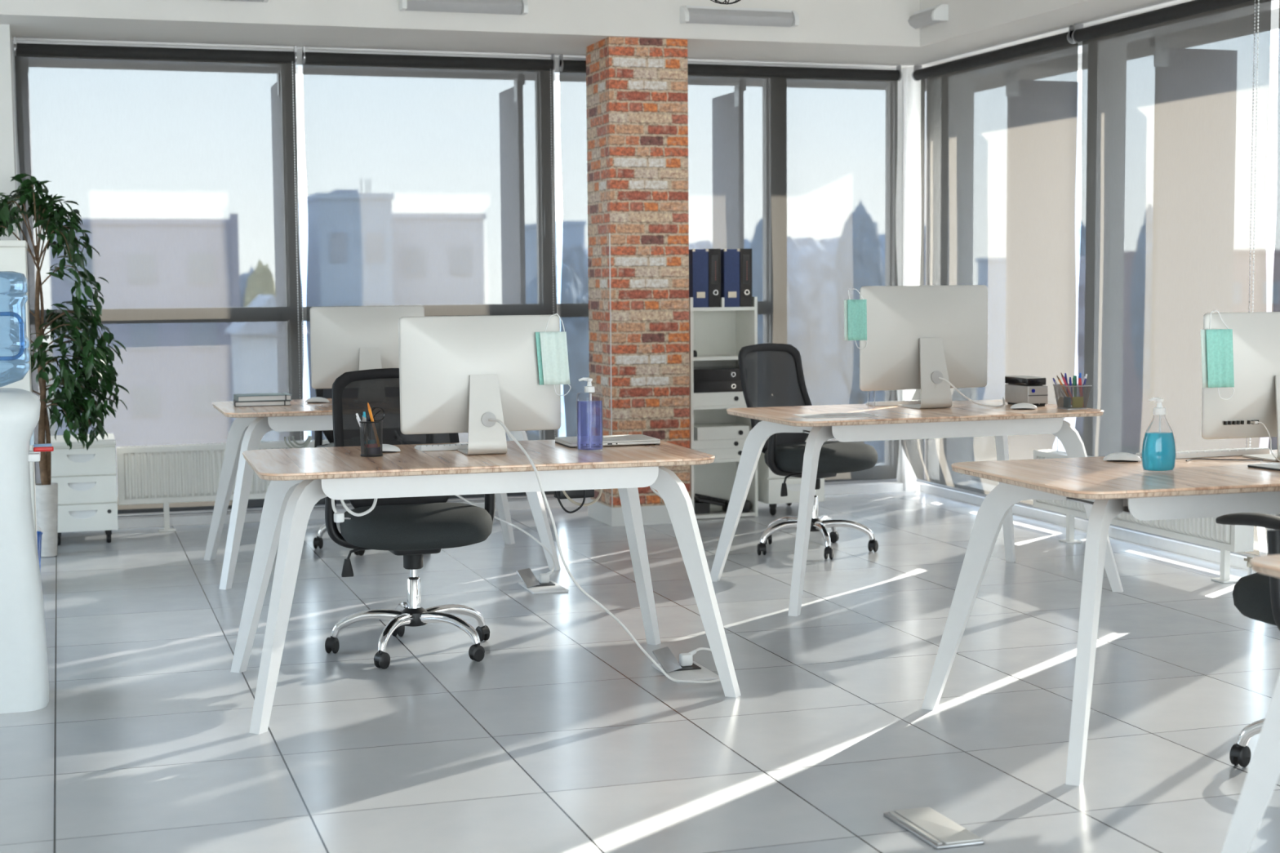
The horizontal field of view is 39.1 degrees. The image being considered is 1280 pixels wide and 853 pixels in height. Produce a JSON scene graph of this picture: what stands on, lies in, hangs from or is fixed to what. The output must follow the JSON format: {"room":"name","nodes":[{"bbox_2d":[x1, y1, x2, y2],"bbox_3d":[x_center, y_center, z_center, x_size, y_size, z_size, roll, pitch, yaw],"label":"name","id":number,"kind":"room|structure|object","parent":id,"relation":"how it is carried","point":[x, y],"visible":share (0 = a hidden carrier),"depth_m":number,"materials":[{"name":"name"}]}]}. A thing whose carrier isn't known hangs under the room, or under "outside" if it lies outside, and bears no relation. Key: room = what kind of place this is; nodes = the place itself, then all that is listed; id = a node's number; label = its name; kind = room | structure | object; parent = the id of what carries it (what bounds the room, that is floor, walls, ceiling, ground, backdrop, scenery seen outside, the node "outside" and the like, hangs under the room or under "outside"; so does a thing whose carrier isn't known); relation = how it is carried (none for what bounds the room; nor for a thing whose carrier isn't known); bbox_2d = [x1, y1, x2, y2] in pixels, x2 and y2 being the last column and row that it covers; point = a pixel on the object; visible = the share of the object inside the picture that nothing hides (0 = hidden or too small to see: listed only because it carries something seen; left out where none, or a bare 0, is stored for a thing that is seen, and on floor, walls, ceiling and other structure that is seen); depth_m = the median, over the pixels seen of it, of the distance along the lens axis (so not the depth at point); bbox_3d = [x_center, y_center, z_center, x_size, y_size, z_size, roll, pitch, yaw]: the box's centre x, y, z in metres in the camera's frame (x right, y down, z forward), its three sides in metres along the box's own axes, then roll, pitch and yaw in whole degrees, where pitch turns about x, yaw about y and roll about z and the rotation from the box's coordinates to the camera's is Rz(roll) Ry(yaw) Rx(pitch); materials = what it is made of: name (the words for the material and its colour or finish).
{"room":"open-plan office","nodes":[
{"label":"open-plan office","id":0,"kind":"room"},
{"bbox_2d":[0,24,19,239],"bbox_3d":[-4.774,-0.657,8.803,3.314,2.583,0.790,-2,5,-18],"label":"wall","id":1,"kind":"structure","parent":0,"point":[8,165],"depth_m":8.86,"materials":[{"name":"white paint"}]},
{"bbox_2d":[12,40,288,518],"bbox_3d":[-2.599,-0.753,9.776,1.426,2.583,0.160,-2,5,-18],"label":"window","id":2,"kind":"structure","parent":1,"relation":"in","point":[16,42],"depth_m":9.56,"materials":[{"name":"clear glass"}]},
{"bbox_2d":[13,36,306,517],"bbox_3d":[-2.533,-0.775,9.618,1.460,2.515,0.069,-2,5,-18],"label":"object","id":3,"kind":"structure","parent":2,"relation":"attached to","point":[180,165],"depth_m":9.65,"materials":[{"name":"glass"}]},
{"bbox_2d":[117,482,904,528],"bbox_3d":[-0.808,0.455,10.372,5.110,0.050,0.044,-2,5,-18],"label":"baseboard","id":4,"kind":"structure","parent":1,"relation":"attached to","point":[255,517],"depth_m":10.11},
{"bbox_2d":[288,48,550,509],"bbox_3d":[-1.234,-0.799,10.213,1.443,2.583,0.160,-2,5,-18],"label":"window","id":5,"kind":"structure","parent":0,"point":[299,52],"depth_m":9.99,"materials":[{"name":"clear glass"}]},
{"bbox_2d":[302,46,559,508],"bbox_3d":[-1.145,-0.822,10.062,1.424,2.515,0.069,-2,5,-18],"label":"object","id":6,"kind":"structure","parent":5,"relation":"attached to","point":[429,178],"depth_m":10.04,"materials":[{"name":"glass"}]},
{"bbox_2d":[0,0,1193,67],"bbox_3d":[-0.209,-1.767,3.355,8.760,0.437,13.760,-2,5,-18],"label":"ceiling","id":7,"kind":"structure","parent":0,"point":[878,33],"depth_m":9.40,"materials":[{"name":"white paint"}]},
{"bbox_2d":[399,0,528,15],"bbox_3d":[-0.888,-2.141,9.118,0.644,0.091,0.090,-2,5,-18],"label":"wall light","id":8,"kind":"object","parent":7,"relation":"attached to","point":[520,7],"visible":1,"depth_m":9.11,"materials":[{"name":"white plastic"}]},
{"bbox_2d":[680,4,799,27],"bbox_3d":[0.530,-2.179,9.573,0.644,0.091,0.090,-2,5,-18],"label":"wall light","id":9,"kind":"object","parent":7,"relation":"attached to","point":[688,14],"visible":1,"depth_m":9.56,"materials":[{"name":"white plastic"}]},
{"bbox_2d":[907,3,948,28],"bbox_3d":[1.504,-2.235,9.919,0.090,0.091,0.644,-2,5,-18],"label":"wall light","id":10,"kind":"object","parent":7,"relation":"attached to","point":[940,12],"visible":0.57,"depth_m":9.71,"materials":[{"name":"white plastic"}]},
{"bbox_2d":[907,8,942,28],"bbox_3d":[1.508,-2.228,9.921,0.067,0.077,0.592,-2,5,-18],"label":"diffuser","id":11,"kind":"object","parent":10,"relation":"attached to","point":[926,16],"depth_m":9.76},
{"bbox_2d":[1071,0,1271,557],"bbox_3d":[2.454,-0.725,8.511,0.068,2.515,1.522,-2,5,-18],"label":"window","id":12,"kind":"structure","parent":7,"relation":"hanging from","point":[1175,98],"depth_m":8.49,"materials":[{"name":"fabric"}]},
{"bbox_2d":[586,36,693,526],"bbox_3d":[-0.011,-0.777,9.819,0.461,2.583,0.454,-2,5,-18],"label":"pillar","id":13,"kind":"structure","parent":0,"point":[637,88],"depth_m":9.61,"materials":[{"name":"brick"}]},
{"bbox_2d":[0,490,1279,852],"bbox_3d":[0.637,1.358,0.944,8.900,0.250,19.400,-2,5,-18],"label":"floor","id":14,"kind":"structure","parent":0,"point":[566,736],"depth_m":5.62,"materials":[{"name":"tile"}]},
{"bbox_2d":[0,240,37,546],"bbox_3d":[-2.912,-0.038,7.708,0.600,1.497,0.420,-2,5,-18],"label":"cabinet","id":15,"kind":"object","parent":14,"relation":"on","point":[13,253],"visible":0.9,"depth_m":7.54,"materials":[{"name":"white laminate"}]},
{"bbox_2d":[0,387,53,714],"bbox_3d":[-2.020,0.378,5.647,0.370,0.986,0.330,-2,5,-18],"label":"water cooler","id":16,"kind":"object","parent":14,"relation":"on","point":[24,664],"visible":1,"depth_m":5.53,"materials":[{"name":"white plastic"}]},
{"bbox_2d":[0,271,30,386],"bbox_3d":[-2.039,-0.297,5.588,0.278,0.367,0.278,-2,5,-18],"label":"water bottle","id":17,"kind":"object","parent":16,"relation":"on","point":[18,291],"visible":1,"depth_m":5.69,"materials":[{"name":"plastic"}]},
{"bbox_2d":[28,443,52,457],"bbox_3d":[-1.905,0.078,5.714,0.080,0.045,0.030,-2,5,-18],"label":"tap","id":18,"kind":"object","parent":16,"relation":"on","point":[46,444],"depth_m":5.70,"materials":[{"name":"red plastic"}]},
{"bbox_2d":[28,446,53,462],"bbox_3d":[-1.871,0.086,5.620,0.086,0.044,0.030,-2,5,-18],"label":"tap","id":19,"kind":"object","parent":16,"relation":"on","point":[33,457],"depth_m":5.61,"materials":[{"name":"white plastic"}]},
{"bbox_2d":[0,173,128,557],"bbox_3d":[-2.854,-0.290,8.649,0.758,1.846,0.593,-4,6,-36],"label":"potted ficus","id":20,"kind":"object","parent":14,"relation":"on","point":[72,401],"visible":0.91,"depth_m":8.66,"materials":[{"name":"plant"}]},
{"bbox_2d":[35,482,57,557],"bbox_3d":[-2.870,0.453,8.730,0.112,0.352,0.112,-2,5,-18],"label":"pot","id":21,"kind":"object","parent":20,"relation":"attached to","point":[46,493],"depth_m":8.69,"materials":[{"name":"ceramic"}]},
{"bbox_2d":[44,433,118,545],"bbox_3d":[-2.876,0.321,9.295,0.339,0.525,0.464,-2,5,-18],"label":"drawer pedestal","id":22,"kind":"object","parent":14,"relation":"on","point":[86,479],"visible":0.87,"depth_m":9.09,"materials":[{"name":"white laminate"}]},
{"bbox_2d":[116,438,402,532],"bbox_3d":[-2.035,0.313,9.743,1.508,0.455,0.100,-2,5,-18],"label":"radiator","id":23,"kind":"object","parent":14,"relation":"on","point":[166,474],"visible":0.51,"depth_m":9.56,"materials":[{"name":"white metal"}]},
{"bbox_2d":[126,440,328,447],"bbox_3d":[-2.041,0.092,9.733,1.488,0.010,0.056,-2,5,-18],"label":"grille","id":24,"kind":"object","parent":23,"relation":"attached to","point":[278,443],"depth_m":9.69,"materials":[{"name":"white"}]},
{"bbox_2d":[313,386,417,555],"bbox_3d":[-1.314,0.101,8.937,0.645,0.996,0.614,-3,5,-26],"label":"office chair","id":25,"kind":"object","parent":14,"relation":"on","point":[317,541],"visible":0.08,"depth_m":8.91,"materials":[{"name":"fabric"}]},
{"bbox_2d":[204,396,560,590],"bbox_3d":[-1.222,0.267,8.372,1.522,0.755,0.918,-2,5,-18],"label":"desk","id":26,"kind":"object","parent":14,"relation":"on","point":[251,424],"depth_m":8.03,"materials":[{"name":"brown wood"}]},
{"bbox_2d":[233,399,291,406],"bbox_3d":[-1.732,-0.111,8.267,0.250,0.023,0.187,-2,5,-15],"label":"notebook","id":27,"kind":"object","parent":26,"relation":"on","point":[285,402],"visible":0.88,"depth_m":8.18,"materials":[{"name":"white paper"}]},
{"bbox_2d":[233,392,292,401],"bbox_3d":[-1.730,-0.135,8.271,0.243,0.025,0.180,-2,5,-19],"label":"notebook","id":28,"kind":"object","parent":27,"relation":"on","point":[276,396],"visible":1,"depth_m":8.21,"materials":[{"name":"white paper"}]},
{"bbox_2d":[267,413,399,431],"bbox_3d":[-1.224,-0.052,8.346,1.050,0.071,0.664,-2,5,-18],"label":"cable tray","id":29,"kind":"object","parent":26,"relation":"on","point":[306,423],"depth_m":7.92,"materials":[{"name":"metal"}]},
{"bbox_2d":[309,305,424,403],"bbox_3d":[-1.262,-0.336,8.384,0.530,0.444,0.179,-2,5,-16],"label":"desktop computer","id":30,"kind":"object","parent":26,"relation":"on","point":[346,339],"visible":0.62,"depth_m":8.33,"materials":[{"name":"metal"}]},
{"bbox_2d":[396,435,555,572],"bbox_3d":[-0.692,0.318,8.116,0.923,0.579,0.213,3,6,36],"label":"power cable","id":31,"kind":"object","parent":26,"relation":"hanging from","point":[458,495],"visible":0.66,"depth_m":8.13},
{"bbox_2d":[324,368,495,669],"bbox_3d":[-0.810,0.303,6.386,0.645,0.996,0.614,-2,5,-20],"label":"office chair","id":32,"kind":"object","parent":14,"relation":"on","point":[411,528],"visible":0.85,"depth_m":6.35,"materials":[{"name":"grey fabric"}]},
{"bbox_2d":[230,439,741,734],"bbox_3d":[-0.536,0.464,5.869,1.522,0.755,0.918,-2,5,-16],"label":"desk","id":33,"kind":"object","parent":14,"relation":"on","point":[300,477],"visible":0.92,"depth_m":5.63,"materials":[{"name":"brown wood"}]},
{"bbox_2d":[339,498,377,516],"bbox_3d":[-0.862,0.231,5.556,0.126,0.089,0.040,-2,5,-23],"label":"power cable","id":34,"kind":"object","parent":33,"relation":"hanging from","point":[342,501],"visible":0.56,"depth_m":5.54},
{"bbox_2d":[359,419,382,457],"bbox_3d":[-0.861,0.038,5.782,0.077,0.113,0.077,-2,5,-18],"label":"pen cup","id":35,"kind":"object","parent":33,"relation":"on","point":[363,452],"visible":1,"depth_m":5.75,"materials":[{"name":"black metal"}]},
{"bbox_2d":[414,443,467,451],"bbox_3d":[-0.606,0.064,6.021,0.280,0.018,0.115,-2,5,-17],"label":"keyboard","id":36,"kind":"object","parent":33,"relation":"on","point":[461,446],"visible":0.63,"depth_m":5.95,"materials":[{"name":"white plastic"}]},
{"bbox_2d":[398,314,560,454],"bbox_3d":[-0.514,-0.137,5.849,0.530,0.444,0.179,-2,5,-16],"label":"desktop computer","id":37,"kind":"object","parent":33,"relation":"on","point":[457,374],"visible":1,"depth_m":5.80,"materials":[{"name":"metal"}]},
{"bbox_2d":[535,313,570,395],"bbox_3d":[-0.285,-0.234,5.884,0.115,0.267,0.032,-2,5,-16],"label":"face mask","id":38,"kind":"object","parent":37,"relation":"attached to","point":[551,346],"visible":1,"depth_m":5.87,"materials":[{"name":"green fabric"}]},
{"bbox_2d":[321,466,658,500],"bbox_3d":[-0.539,0.145,5.843,1.050,0.071,0.664,-2,5,-16],"label":"cable tray","id":39,"kind":"object","parent":33,"relation":"on","point":[357,488],"depth_m":5.52,"materials":[{"name":"metal"}]},
{"bbox_2d":[554,489,594,499],"bbox_3d":[-0.225,0.213,6.161,0.130,0.060,0.060,-2,5,-23],"label":"power adapter","id":40,"kind":"object","parent":33,"relation":"hanging from","point":[575,494],"visible":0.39,"depth_m":6.13,"materials":[{"name":"black plastic"}]},
{"bbox_2d":[577,377,602,450],"bbox_3d":[-0.163,-0.039,5.866,0.087,0.241,0.054,-2,5,-14],"label":"sanitizer bottle","id":41,"kind":"object","parent":33,"relation":"on","point":[588,388],"visible":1,"depth_m":5.87,"materials":[{"name":"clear plastic"}]},
{"bbox_2d":[488,418,719,683],"bbox_3d":[-0.033,0.403,5.799,0.798,0.866,0.425,-3,5,-25],"label":"power cable","id":42,"kind":"object","parent":33,"relation":"hanging from","point":[508,433],"visible":0.9,"depth_m":5.62,"materials":[{"name":"plastic"}]},
{"bbox_2d":[555,434,660,448],"bbox_3d":[-0.112,0.050,6.150,0.315,0.019,0.223,-2,5,-17],"label":"laptop","id":43,"kind":"object","parent":33,"relation":"on","point":[630,439],"visible":0.99,"depth_m":6.08,"materials":[{"name":"metal"}]},
{"bbox_2d":[516,568,568,594],"bbox_3d":[-0.432,0.652,7.714,0.190,0.080,0.270,-2,5,-18],"label":"socket","id":44,"kind":"object","parent":14,"relation":"on","point":[530,582],"visible":1,"depth_m":7.71,"materials":[{"name":"grey metal"}]},
{"bbox_2d":[651,646,719,682],"bbox_3d":[0.136,0.784,6.027,0.190,0.080,0.270,-2,5,-18],"label":"socket","id":45,"kind":"object","parent":14,"relation":"on","point":[686,668],"visible":0.94,"depth_m":6.02,"materials":[{"name":"grey metal"}]},
{"bbox_2d":[688,296,757,519],"bbox_3d":[0.417,-0.111,10.030,0.390,1.215,0.300,-2,5,-18],"label":"shelf unit","id":46,"kind":"object","parent":14,"relation":"on","point":[717,335],"visible":0.36,"depth_m":10.14,"materials":[{"name":"white laminate"}]},
{"bbox_2d":[688,248,708,307],"bbox_3d":[0.289,-0.816,9.923,0.091,0.317,0.276,-2,5,-18],"label":"file","id":47,"kind":"object","parent":46,"relation":"on","point":[698,258],"visible":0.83,"depth_m":9.80,"materials":[{"name":"blue paper"}]},
{"bbox_2d":[693,493,727,514],"bbox_3d":[0.391,0.425,10.035,0.239,0.100,0.155,-2,5,-18],"label":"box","id":48,"kind":"object","parent":46,"relation":"on","point":[702,503],"visible":0.71,"depth_m":9.96,"materials":[{"name":"plastic"}]},
{"bbox_2d":[708,248,720,306],"bbox_3d":[0.367,-0.819,9.948,0.070,0.318,0.275,-2,5,-18],"label":"file","id":49,"kind":"object","parent":46,"relation":"on","point":[714,255],"visible":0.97,"depth_m":9.82,"materials":[{"name":"black paper"}]},
{"bbox_2d":[695,447,742,458],"bbox_3d":[0.413,0.141,10.030,0.330,0.056,0.255,-2,5,-18],"label":"file","id":50,"kind":"object","parent":46,"relation":"on","point":[722,453],"visible":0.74,"depth_m":9.92,"materials":[{"name":"white laminate"}]},
{"bbox_2d":[693,439,746,449],"bbox_3d":[0.412,0.088,10.026,0.330,0.048,0.255,-2,5,-18],"label":"file","id":51,"kind":"object","parent":50,"relation":"on","point":[724,443],"visible":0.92,"depth_m":9.90,"materials":[{"name":"white laminate"}]},
{"bbox_2d":[693,422,749,440],"bbox_3d":[0.424,0.028,10.025,0.300,0.070,0.255,-2,5,-17],"label":"file","id":52,"kind":"object","parent":51,"relation":"on","point":[718,431],"visible":0.95,"depth_m":9.92,"materials":[{"name":"white cardboard"}]},
{"bbox_2d":[693,391,750,406],"bbox_3d":[0.410,-0.161,10.006,0.330,0.072,0.255,-2,5,-18],"label":"file","id":53,"kind":"object","parent":46,"relation":"on","point":[721,398],"visible":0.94,"depth_m":9.88,"materials":[{"name":"white cardboard"}]},
{"bbox_2d":[693,380,742,392],"bbox_3d":[0.404,-0.228,9.998,0.310,0.062,0.255,-2,5,-18],"label":"file","id":54,"kind":"object","parent":53,"relation":"on","point":[717,386],"visible":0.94,"depth_m":9.88,"materials":[{"name":"black paper"}]},
{"bbox_2d":[693,365,746,381],"bbox_3d":[0.406,-0.293,9.994,0.310,0.066,0.255,-2,5,-17],"label":"file","id":55,"kind":"object","parent":54,"relation":"on","point":[700,373],"visible":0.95,"depth_m":9.88,"materials":[{"name":"black paper"}]},
{"bbox_2d":[720,248,739,306],"bbox_3d":[0.462,-0.821,9.978,0.091,0.317,0.276,-2,5,-18],"label":"file","id":56,"kind":"object","parent":46,"relation":"on","point":[730,258],"visible":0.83,"depth_m":9.85,"materials":[{"name":"blue paper"}]},
{"bbox_2d":[739,248,751,306],"bbox_3d":[0.541,-0.825,10.004,0.070,0.318,0.275,-2,5,-18],"label":"file","id":57,"kind":"object","parent":46,"relation":"on","point":[745,255],"visible":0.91,"depth_m":9.88,"materials":[{"name":"plastic"}]},
{"bbox_2d":[757,420,824,515],"bbox_3d":[0.800,0.215,10.230,0.339,0.525,0.464,-2,5,-18],"label":"drawer pedestal","id":58,"kind":"object","parent":14,"relation":"on","point":[769,484],"visible":0.29,"depth_m":10.02,"materials":[{"name":"white laminate"}]},
{"bbox_2d":[737,343,878,559],"bbox_3d":[0.822,0.103,8.697,0.645,0.996,0.614,-5,7,-45],"label":"office chair","id":59,"kind":"object","parent":14,"relation":"on","point":[784,452],"visible":0.79,"depth_m":8.69,"materials":[{"name":"fabric"}]},
{"bbox_2d":[710,399,1123,616],"bbox_3d":[1.156,0.305,7.667,1.522,0.755,0.918,-2,5,-19],"label":"desk","id":60,"kind":"object","parent":14,"relation":"on","point":[964,419],"visible":0.87,"depth_m":7.44,"materials":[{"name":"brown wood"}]},
{"bbox_2d":[792,413,878,417],"bbox_3d":[0.794,-0.045,7.333,0.300,0.002,0.210,-1,5,-10],"label":"printed sheet","id":61,"kind":"object","parent":60,"relation":"on","point":[832,415],"visible":1,"depth_m":7.32,"materials":[{"name":"white paper"}]},
{"bbox_2d":[866,400,920,405],"bbox_3d":[1.147,-0.108,7.963,0.280,0.018,0.115,-2,5,-20],"label":"keyboard","id":62,"kind":"object","parent":60,"relation":"on","point":[909,402],"visible":0.86,"depth_m":7.90,"materials":[{"name":"white plastic"}]},
{"bbox_2d":[859,284,987,408],"bbox_3d":[1.224,-0.344,7.747,0.623,0.522,0.210,-2,5,-21],"label":"desktop computer","id":63,"kind":"object","parent":60,"relation":"on","point":[917,335],"visible":1,"depth_m":7.69,"materials":[{"name":"metal"}]},
{"bbox_2d":[844,288,866,348],"bbox_3d":[0.907,-0.455,7.621,0.106,0.255,0.032,-2,5,-20],"label":"face mask","id":64,"kind":"object","parent":63,"relation":"attached to","point":[855,310],"visible":1,"depth_m":7.61,"materials":[{"name":"green fabric"}]},
{"bbox_2d":[804,417,1062,442],"bbox_3d":[1.153,-0.014,7.641,1.050,0.071,0.664,-2,5,-19],"label":"cable tray","id":65,"kind":"object","parent":60,"relation":"on","point":[843,433],"depth_m":7.32,"materials":[{"name":"metal"}]},
{"bbox_2d":[938,377,1004,407],"bbox_3d":[1.475,-0.151,7.759,0.428,0.135,0.130,-4,6,-39],"label":"power cable","id":66,"kind":"object","parent":60,"relation":"on","point":[943,379],"visible":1,"depth_m":7.66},
{"bbox_2d":[1009,403,1037,409],"bbox_3d":[1.619,-0.086,7.612,0.112,0.026,0.058,0,5,10],"label":"computer mouse","id":67,"kind":"object","parent":60,"relation":"on","point":[1019,406],"visible":1,"depth_m":7.59,"materials":[{"name":"white plastic"}]},
{"bbox_2d":[1004,383,1048,406],"bbox_3d":[1.684,-0.137,7.857,0.098,0.088,0.207,-2,5,-18],"label":"printer","id":68,"kind":"object","parent":60,"relation":"on","point":[1037,396],"visible":0.87,"depth_m":7.78,"materials":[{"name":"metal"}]},
{"bbox_2d":[1004,375,1045,386],"bbox_3d":[1.677,-0.199,7.854,0.096,0.036,0.185,-2,5,-19],"label":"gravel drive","id":69,"kind":"object","parent":68,"relation":"on","point":[1024,380],"visible":1,"depth_m":7.79,"materials":[{"name":"metal"}]},
{"bbox_2d":[1052,383,1091,409],"bbox_3d":[1.824,-0.126,7.617,0.115,0.101,0.133,-2,5,-18],"label":"basket","id":70,"kind":"object","parent":60,"relation":"on","point":[1057,394],"visible":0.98,"depth_m":7.57,"materials":[{"name":"grey metal"}]},
{"bbox_2d":[883,807,984,849],"bbox_3d":[0.697,0.954,4.296,0.125,0.012,0.285,-2,5,-18],"label":"socket","id":71,"kind":"object","parent":14,"relation":"on","point":[931,827],"visible":1,"depth_m":4.27,"materials":[{"name":"grey metal"}]},
{"bbox_2d":[919,483,1254,571],"bbox_3d":[3.795,0.872,4.769,0.044,0.050,13.400,-2,5,-18],"label":"baseboard","id":72,"kind":"structure","parent":14,"relation":"on","point":[1193,550],"depth_m":9.02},
{"bbox_2d":[921,449,1279,786],"bbox_3d":[1.707,0.495,5.268,1.522,0.755,0.918,-2,5,-16],"label":"desk","id":73,"kind":"object","parent":14,"relation":"on","point":[1194,488],"visible":1,"depth_m":4.92,"materials":[{"name":"brown wood"}]},
{"bbox_2d":[1102,452,1142,462],"bbox_3d":[1.453,0.091,5.433,0.112,0.026,0.058,1,5,17],"label":"computer mouse","id":74,"kind":"object","parent":73,"relation":"on","point":[1119,456],"visible":1,"depth_m":5.41,"materials":[{"name":"white plastic"}]},
{"bbox_2d":[1142,397,1175,471],"bbox_3d":[1.469,0.024,5.107,0.100,0.212,0.062,-1,5,-3],"label":"sanitizer bottle","id":75,"kind":"object","parent":73,"relation":"on","point":[1159,410],"visible":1,"depth_m":5.11,"materials":[{"name":"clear plastic"}]},
{"bbox_2d":[1067,491,1279,520],"bbox_3d":[1.704,0.176,5.242,1.050,0.071,0.664,-2,5,-16],"label":"cable tray","id":76,"kind":"object","parent":73,"relation":"on","point":[1166,508],"depth_m":4.85,"materials":[{"name":"metal"}]},
{"bbox_2d":[1135,447,1270,459],"bbox_3d":[1.744,0.080,5.590,0.420,0.018,0.115,-2,5,-20],"label":"keyboard","id":77,"kind":"object","parent":73,"relation":"on","point":[1235,451],"visible":0.9,"depth_m":5.54,"materials":[{"name":"white plastic"}]},
{"bbox_2d":[1201,311,1279,461],"bbox_3d":[1.932,-0.124,5.449,0.530,0.444,0.179,-2,5,-16],"label":"desktop computer","id":78,"kind":"object","parent":73,"relation":"on","point":[1255,397],"visible":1,"depth_m":5.39,"materials":[{"name":"metal"}]},
{"bbox_2d":[1200,310,1234,399],"bbox_3d":[1.706,-0.211,5.341,0.113,0.265,0.028,-2,5,-16],"label":"face mask","id":79,"kind":"object","parent":78,"relation":"attached to","point":[1216,344],"visible":1,"depth_m":5.33,"materials":[{"name":"green fabric"}]},
{"bbox_2d":[1247,462,1279,471],"bbox_3d":[1.906,0.115,5.218,0.240,0.006,0.170,-3,5,-26],"label":"tablet","id":80,"kind":"object","parent":73,"relation":"on","point":[1273,466],"visible":1,"depth_m":5.21,"materials":[{"name":"black plastic"}]},
{"bbox_2d":[1032,417,1257,583],"bbox_3d":[2.329,0.267,8.352,0.140,0.701,1.761,-2,5,-18],"label":"radiator","id":81,"kind":"object","parent":14,"relation":"on","point":[1206,531],"visible":0.36,"depth_m":7.94,"materials":[{"name":"white metal"}]},
{"bbox_2d":[1215,512,1279,767],"bbox_3d":[1.863,0.410,4.619,0.664,1.026,0.632,-2,5,-24],"label":"office chair","id":82,"kind":"object","parent":14,"relation":"on","point":[1256,596],"visible":0.91,"depth_m":4.61,"materials":[{"name":"black plastic"}]},
{"bbox_2d":[1221,554,1279,852],"bbox_3d":[1.974,0.642,3.421,1.522,0.755,0.918,-2,5,-18],"label":"desk","id":83,"kind":"object","parent":14,"relation":"on","point":[1263,775],"visible":1,"depth_m":3.55,"materials":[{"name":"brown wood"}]},
{"bbox_2d":[545,57,778,498],"bbox_3d":[0.131,-0.847,10.665,1.434,2.583,0.130,-2,5,-18],"label":"window","id":84,"kind":"structure","parent":0,"point":[557,59],"depth_m":10.37,"materials":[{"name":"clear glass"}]},
{"bbox_2d":[559,54,589,436],"bbox_3d":[-0.387,-1.021,10.291,0.167,2.156,0.068,-2,5,-18],"label":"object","id":85,"kind":"structure","parent":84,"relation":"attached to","point":[574,308],"depth_m":10.32,"materials":[{"name":"glass"}]},
{"bbox_2d":[295,8,1279,81],"bbox_3d":[-0.485,-1.749,1.429,12.060,0.717,19.270,-2,5,-18],"label":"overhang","id":86,"kind":"object","parent":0,"point":[1274,12],"depth_m":9.32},
{"bbox_2d":[778,64,902,485],"bbox_3d":[1.201,-0.883,11.007,0.813,2.583,0.130,-2,5,-18],"label":"window","id":87,"kind":"structure","parent":0,"point":[900,83],"depth_m":11.01,"materials":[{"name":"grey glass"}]},
{"bbox_2d":[687,63,902,405],"bbox_3d":[0.918,-1.132,10.703,1.357,2.022,0.068,-2,5,-18],"label":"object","id":88,"kind":"structure","parent":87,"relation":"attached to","point":[792,177],"depth_m":10.73,"materials":[{"name":"glass"}]},
{"bbox_2d":[901,66,923,491],"bbox_3d":[1.655,-0.895,11.116,0.120,2.583,0.180,-2,5,-18],"label":"wall","id":89,"kind":"structure","parent":0,"point":[911,155],"depth_m":10.99,"materials":[{"name":"paint"}]},
{"bbox_2d":[963,40,1082,516],"bbox_3d":[2.151,-0.816,10.084,0.170,2.583,1.615,-2,5,-18],"label":"window","id":90,"kind":"structure","parent":0,"point":[1080,44],"depth_m":9.42,"materials":[{"name":"clear glass"}]},
{"bbox_2d":[901,25,1078,515],"bbox_3d":[1.907,-0.848,10.084,0.143,2.515,1.782,-2,5,-18],"label":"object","id":91,"kind":"structure","parent":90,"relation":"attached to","point":[998,127],"depth_m":9.93,"materials":[{"name":"glass"}]},
{"bbox_2d":[1258,0,1279,555],"bbox_3d":[2.639,-0.697,8.570,0.170,2.583,1.575,-2,5,-18],"label":"window","id":92,"kind":"structure","parent":0,"point":[1274,3],"depth_m":8.03,"materials":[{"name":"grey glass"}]},
{"bbox_2d":[1265,0,1279,555],"bbox_3d":[2.932,-0.609,7.028,0.068,2.515,1.537,-2,5,-18],"label":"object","id":93,"kind":"structure","parent":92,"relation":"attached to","point":[1276,279],"depth_m":7.72,"materials":[{"name":"fabric"}]},
{"bbox_3d":[0.788,5.810,1.763,9.800,8.740,20.400,-2,5,-18],"label":"wall","id":94,"kind":"structure","parent":0,"visible":0},
{"bbox_2d":[1052,81,1079,452],"bbox_3d":[2.456,-0.748,11.077,0.510,2.883,0.050,-2,5,-18],"label":"post","id":95,"kind":"object","parent":94,"relation":"attached to","point":[1072,420],"visible":0.05,"depth_m":11.11,"materials":[{"name":"grey metal"}]},
{"label":"outside","id":96,"kind":"structure","parent":0,"visible":0},
{"bbox_2d":[1257,526,1266,543],"bbox_3d":[12.645,-0.923,140.981,410.000,0.500,380.000,-2,5,-18],"label":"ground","id":97,"kind":"structure","parent":96,"point":[1260,531],"depth_m":71.87,"materials":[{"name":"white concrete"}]},
{"bbox_2d":[298,195,311,439],"bbox_3d":[-14.004,-3.981,84.731,3.400,15.100,10.200,-2,5,-18],"label":"tower block","id":98,"kind":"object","parent":97,"relation":"on","point":[304,206],"visible":0.02,"depth_m":84.58,"materials":[{"name":"grey metal"}]},
{"bbox_2d":[555,220,562,262],"bbox_3d":[-5.794,-6.457,120.376,2.100,14.150,9.200,-2,5,-18],"label":"block","id":99,"kind":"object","parent":97,"relation":"on","point":[559,223],"visible":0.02,"depth_m":115.41,"materials":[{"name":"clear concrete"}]},
{"bbox_2d":[556,262,565,436],"bbox_3d":[-3.634,-1.594,78.754,3.215,11.142,3.098,-2,5,-18],"label":"tree","id":100,"kind":"object","parent":97,"relation":"on","point":[562,431],"visible":0.05,"depth_m":77.60,"materials":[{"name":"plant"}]},
{"bbox_2d":[1258,248,1274,448],"bbox_3d":[33.782,-4.829,110.615,8.200,11.850,8.200,-2,5,-18],"label":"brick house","id":101,"kind":"structure","parent":97,"relation":"on","point":[1264,442],"depth_m":107.26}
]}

